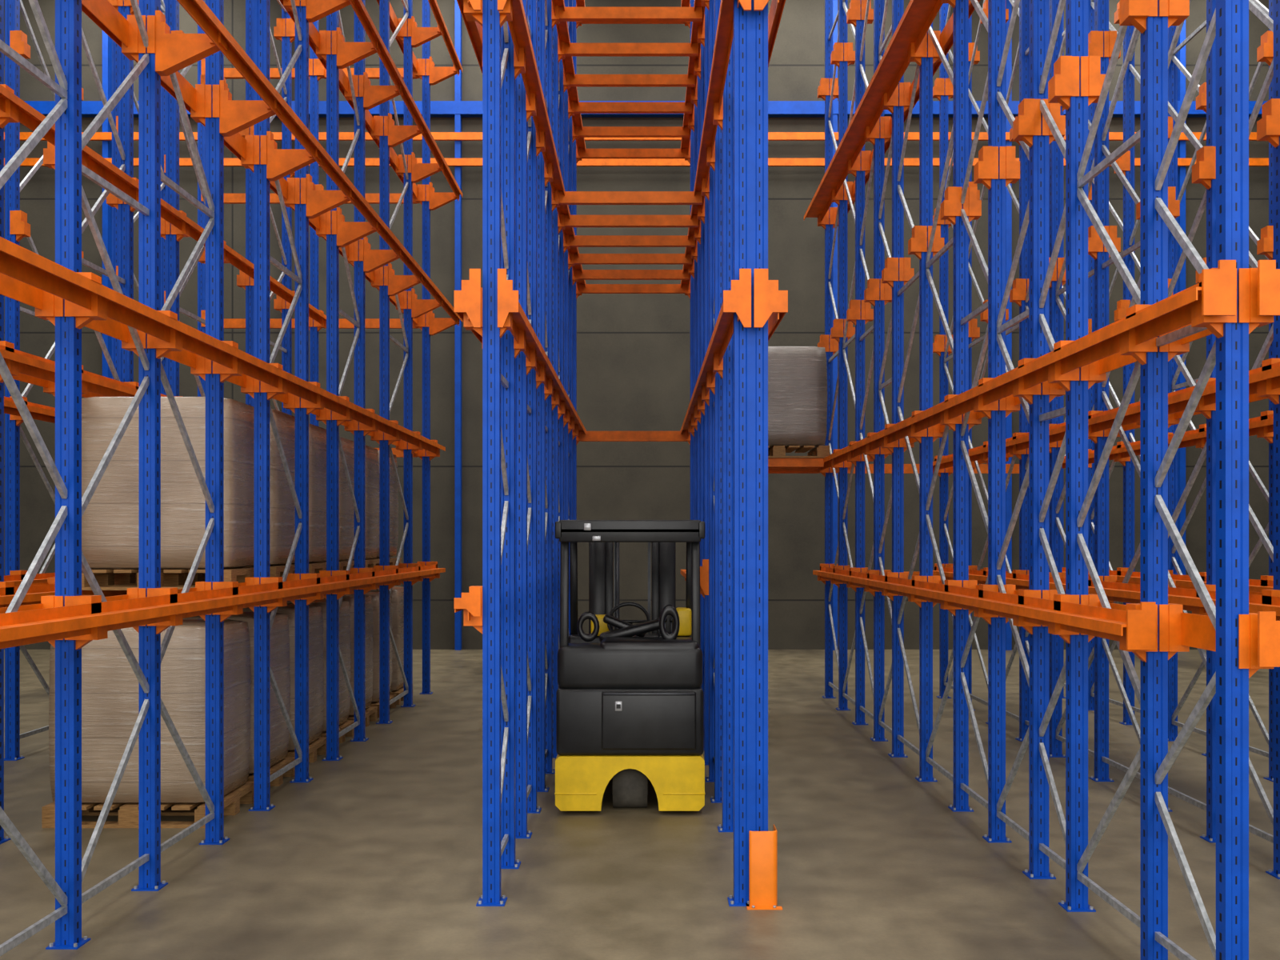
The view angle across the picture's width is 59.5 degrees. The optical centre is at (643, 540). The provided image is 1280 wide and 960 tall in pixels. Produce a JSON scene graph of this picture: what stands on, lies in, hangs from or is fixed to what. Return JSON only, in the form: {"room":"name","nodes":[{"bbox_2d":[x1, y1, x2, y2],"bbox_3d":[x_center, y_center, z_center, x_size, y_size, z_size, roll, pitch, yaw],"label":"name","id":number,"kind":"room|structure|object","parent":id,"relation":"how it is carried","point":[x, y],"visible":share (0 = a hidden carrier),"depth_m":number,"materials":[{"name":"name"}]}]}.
{"room":"warehouse","nodes":[
{"label":"warehouse","id":0,"kind":"room"},
{"bbox_2d":[4,0,1268,649],"bbox_3d":[0.000,-4.350,20.250,32.000,12.600,0.300,0,0,0],"label":"wall","id":1,"kind":"structure","parent":0,"point":[634,350],"depth_m":20.10,"materials":[{"name":"concrete"}]},
{"bbox_2d":[0,649,1279,959],"bbox_3d":[0.000,2.075,6.550,32.600,0.250,27.700,0,0,0],"label":"floor","id":2,"kind":"structure","parent":0,"point":[378,856],"depth_m":6.88,"materials":[{"name":"concrete"}]},
{"bbox_2d":[4,0,205,760],"bbox_3d":[-5.582,-2.700,9.351,0.265,9.300,10.029,0,0,0],"label":"rack","id":3,"kind":"object","parent":2,"relation":"on","point":[17,227],"visible":0.16,"depth_m":10.02,"materials":[{"name":"metal"}]},
{"bbox_2d":[41,619,253,827],"bbox_3d":[-3.495,1.265,8.000,1.180,1.370,0.800,0,0,0],"label":"load","id":4,"kind":"object","parent":2,"relation":"on","point":[110,684],"visible":0.62,"depth_m":7.62,"materials":[{"name":"brown wood"}]},
{"bbox_2d":[0,0,326,843],"bbox_3d":[-4.210,-2.700,9.351,0.380,9.300,10.029,0,0,0],"label":"rack","id":5,"kind":"object","parent":2,"relation":"on","point":[23,366],"visible":0.27,"depth_m":9.10,"materials":[{"name":"metal"}]},
{"bbox_2d":[0,0,462,955],"bbox_3d":[-2.647,-2.700,9.351,0.645,9.300,10.029,0,0,0],"label":"rack","id":6,"kind":"object","parent":2,"relation":"on","point":[72,299],"visible":1,"depth_m":7.21,"materials":[{"name":"blue metal"}]},
{"bbox_2d":[81,396,253,590],"bbox_3d":[-3.493,-0.341,8.280,1.180,1.378,0.800,0,0,0],"label":"load","id":7,"kind":"object","parent":6,"relation":"on","point":[110,521],"visible":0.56,"depth_m":7.90,"materials":[{"name":"brown wood"}]},
{"bbox_2d":[136,408,295,583],"bbox_3d":[-3.491,-0.359,9.230,1.180,1.415,0.800,0,0,0],"label":"load","id":8,"kind":"object","parent":6,"relation":"on","point":[282,503],"visible":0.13,"depth_m":9.04,"materials":[{"name":"brown wood"}]},
{"bbox_2d":[284,423,326,573],"bbox_3d":[-3.494,-0.352,10.180,1.180,1.401,0.800,0,0,0],"label":"load","id":9,"kind":"object","parent":6,"relation":"on","point":[317,434],"visible":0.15,"depth_m":10.04,"materials":[{"name":"brown wood"}]},
{"bbox_2d":[318,436,354,570],"bbox_3d":[-3.498,-0.340,11.130,1.180,1.377,0.800,0,0,0],"label":"load","id":10,"kind":"object","parent":6,"relation":"on","point":[346,510],"visible":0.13,"depth_m":11.02,"materials":[{"name":"brown wood"}]},
{"bbox_2d":[344,445,379,567],"bbox_3d":[-3.495,-0.341,12.080,1.180,1.378,0.800,0,0,0],"label":"load","id":11,"kind":"object","parent":6,"relation":"on","point":[372,469],"visible":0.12,"depth_m":12.05,"materials":[{"name":"brown wood"}]},
{"bbox_2d":[368,450,401,565],"bbox_3d":[-3.498,-0.345,13.030,1.180,1.386,0.800,0,0,0],"label":"load","id":12,"kind":"object","parent":6,"relation":"on","point":[394,488],"visible":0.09,"depth_m":13.07,"materials":[{"name":"brown wood"}]},
{"bbox_2d":[182,612,295,786],"bbox_3d":[-3.492,1.268,8.950,1.180,1.364,0.800,0,0,0],"label":"load","id":13,"kind":"object","parent":2,"relation":"on","point":[279,634],"visible":0.14,"depth_m":8.95,"materials":[{"name":"brown wood"}]},
{"bbox_2d":[242,604,326,762],"bbox_3d":[-3.495,1.264,9.900,1.180,1.371,0.800,0,0,0],"label":"load","id":14,"kind":"object","parent":2,"relation":"on","point":[317,743],"visible":0.08,"depth_m":9.90,"materials":[{"name":"brown wood"}]},
{"bbox_2d":[287,599,354,743],"bbox_3d":[-3.498,1.267,10.850,1.180,1.367,0.800,0,0,0],"label":"load","id":15,"kind":"object","parent":2,"relation":"on","point":[344,612],"visible":0.12,"depth_m":10.88,"materials":[{"name":"brown wood"}]},
{"bbox_2d":[322,593,377,731],"bbox_3d":[-3.494,1.258,11.800,1.180,1.384,0.800,0,0,0],"label":"load","id":16,"kind":"object","parent":2,"relation":"on","point":[371,712],"visible":0.09,"depth_m":11.84,"materials":[{"name":"brown wood"}]},
{"bbox_2d":[348,592,395,717],"bbox_3d":[-3.498,1.273,12.750,1.180,1.354,0.800,0,0,0],"label":"load","id":17,"kind":"object","parent":2,"relation":"on","point":[374,595],"visible":0.09,"depth_m":12.39,"materials":[{"name":"brown wood"}]},
{"bbox_2d":[368,586,403,704],"bbox_3d":[-3.498,1.258,13.700,1.180,1.385,0.800,0,0,0],"label":"load","id":18,"kind":"object","parent":2,"relation":"on","point":[397,596],"visible":0.09,"depth_m":13.37,"materials":[{"name":"beige plastic"}]},
{"bbox_2d":[454,0,586,906],"bbox_3d":[-0.835,-2.700,9.415,0.340,9.300,6.979,0,0,0],"label":"rack","id":19,"kind":"object","parent":2,"relation":"on","point":[523,314],"visible":0.86,"depth_m":7.37,"materials":[{"name":"blue metal"}]},
{"bbox_2d":[554,520,705,811],"bbox_3d":[-0.100,0.890,9.391,1.080,2.120,2.958,0,0,0],"label":"forklift","id":20,"kind":"object","parent":2,"relation":"on","point":[630,700],"visible":1,"depth_m":7.96,"materials":[{"name":"metal"}]},
{"bbox_2d":[4,0,1268,650],"bbox_3d":[0.000,-4.150,19.999,32.000,12.200,0.199,0,0,0],"label":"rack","id":21,"kind":"object","parent":2,"relation":"on","point":[458,109],"depth_m":19.95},
{"bbox_2d":[680,0,787,906],"bbox_3d":[0.591,-2.700,9.415,0.341,9.300,6.979,0,0,0],"label":"rack","id":22,"kind":"object","parent":2,"relation":"on","point":[735,309],"visible":0.82,"depth_m":6.88,"materials":[{"name":"blue metal"}]},
{"bbox_2d":[746,824,782,909],"bbox_3d":[0.638,1.747,6.013,0.187,0.406,0.190,0,0,0],"label":"protector","id":23,"kind":"object","parent":2,"relation":"on","point":[762,845],"visible":1,"depth_m":5.95,"materials":[{"name":"metal"}]},
{"bbox_2d":[804,0,1279,959],"bbox_3d":[2.243,-2.700,9.130,0.495,9.300,9.729,0,0,0],"label":"rack","id":24,"kind":"object","parent":2,"relation":"on","point":[1231,299],"visible":0.99,"depth_m":6.48,"materials":[{"name":"blue metal"}]},
{"bbox_2d":[224,7,1019,575],"bbox_3d":[-0.240,-2.768,11.883,10.560,6.536,4.945,0,0,0],"label":"crossbeams","id":25,"kind":"object","parent":24,"relation":"attached to","point":[586,15],"visible":0.56,"depth_m":11.45,"materials":[{"name":"orange metal"}]},
{"bbox_2d":[768,346,829,458],"bbox_3d":[1.585,-1.635,13.520,1.180,1.326,0.800,0,0,0],"label":"load","id":26,"kind":"object","parent":25,"relation":"on","point":[798,375],"visible":0.53,"depth_m":13.13,"materials":[{"name":"grey plastic"}]},
{"bbox_2d":[932,0,1279,879],"bbox_3d":[3.730,-2.700,9.130,0.380,9.300,9.729,0,0,0],"label":"rack","id":27,"kind":"object","parent":2,"relation":"on","point":[1264,382],"visible":0.45,"depth_m":9.10,"materials":[{"name":"metal"}]},
{"bbox_2d":[1062,0,1273,781],"bbox_3d":[5.103,-2.700,9.130,0.265,9.300,9.729,0,0,0],"label":"rack","id":28,"kind":"object","parent":2,"relation":"on","point":[1262,426],"visible":0.34,"depth_m":10.93,"materials":[{"name":"blue metal"}]}
]}

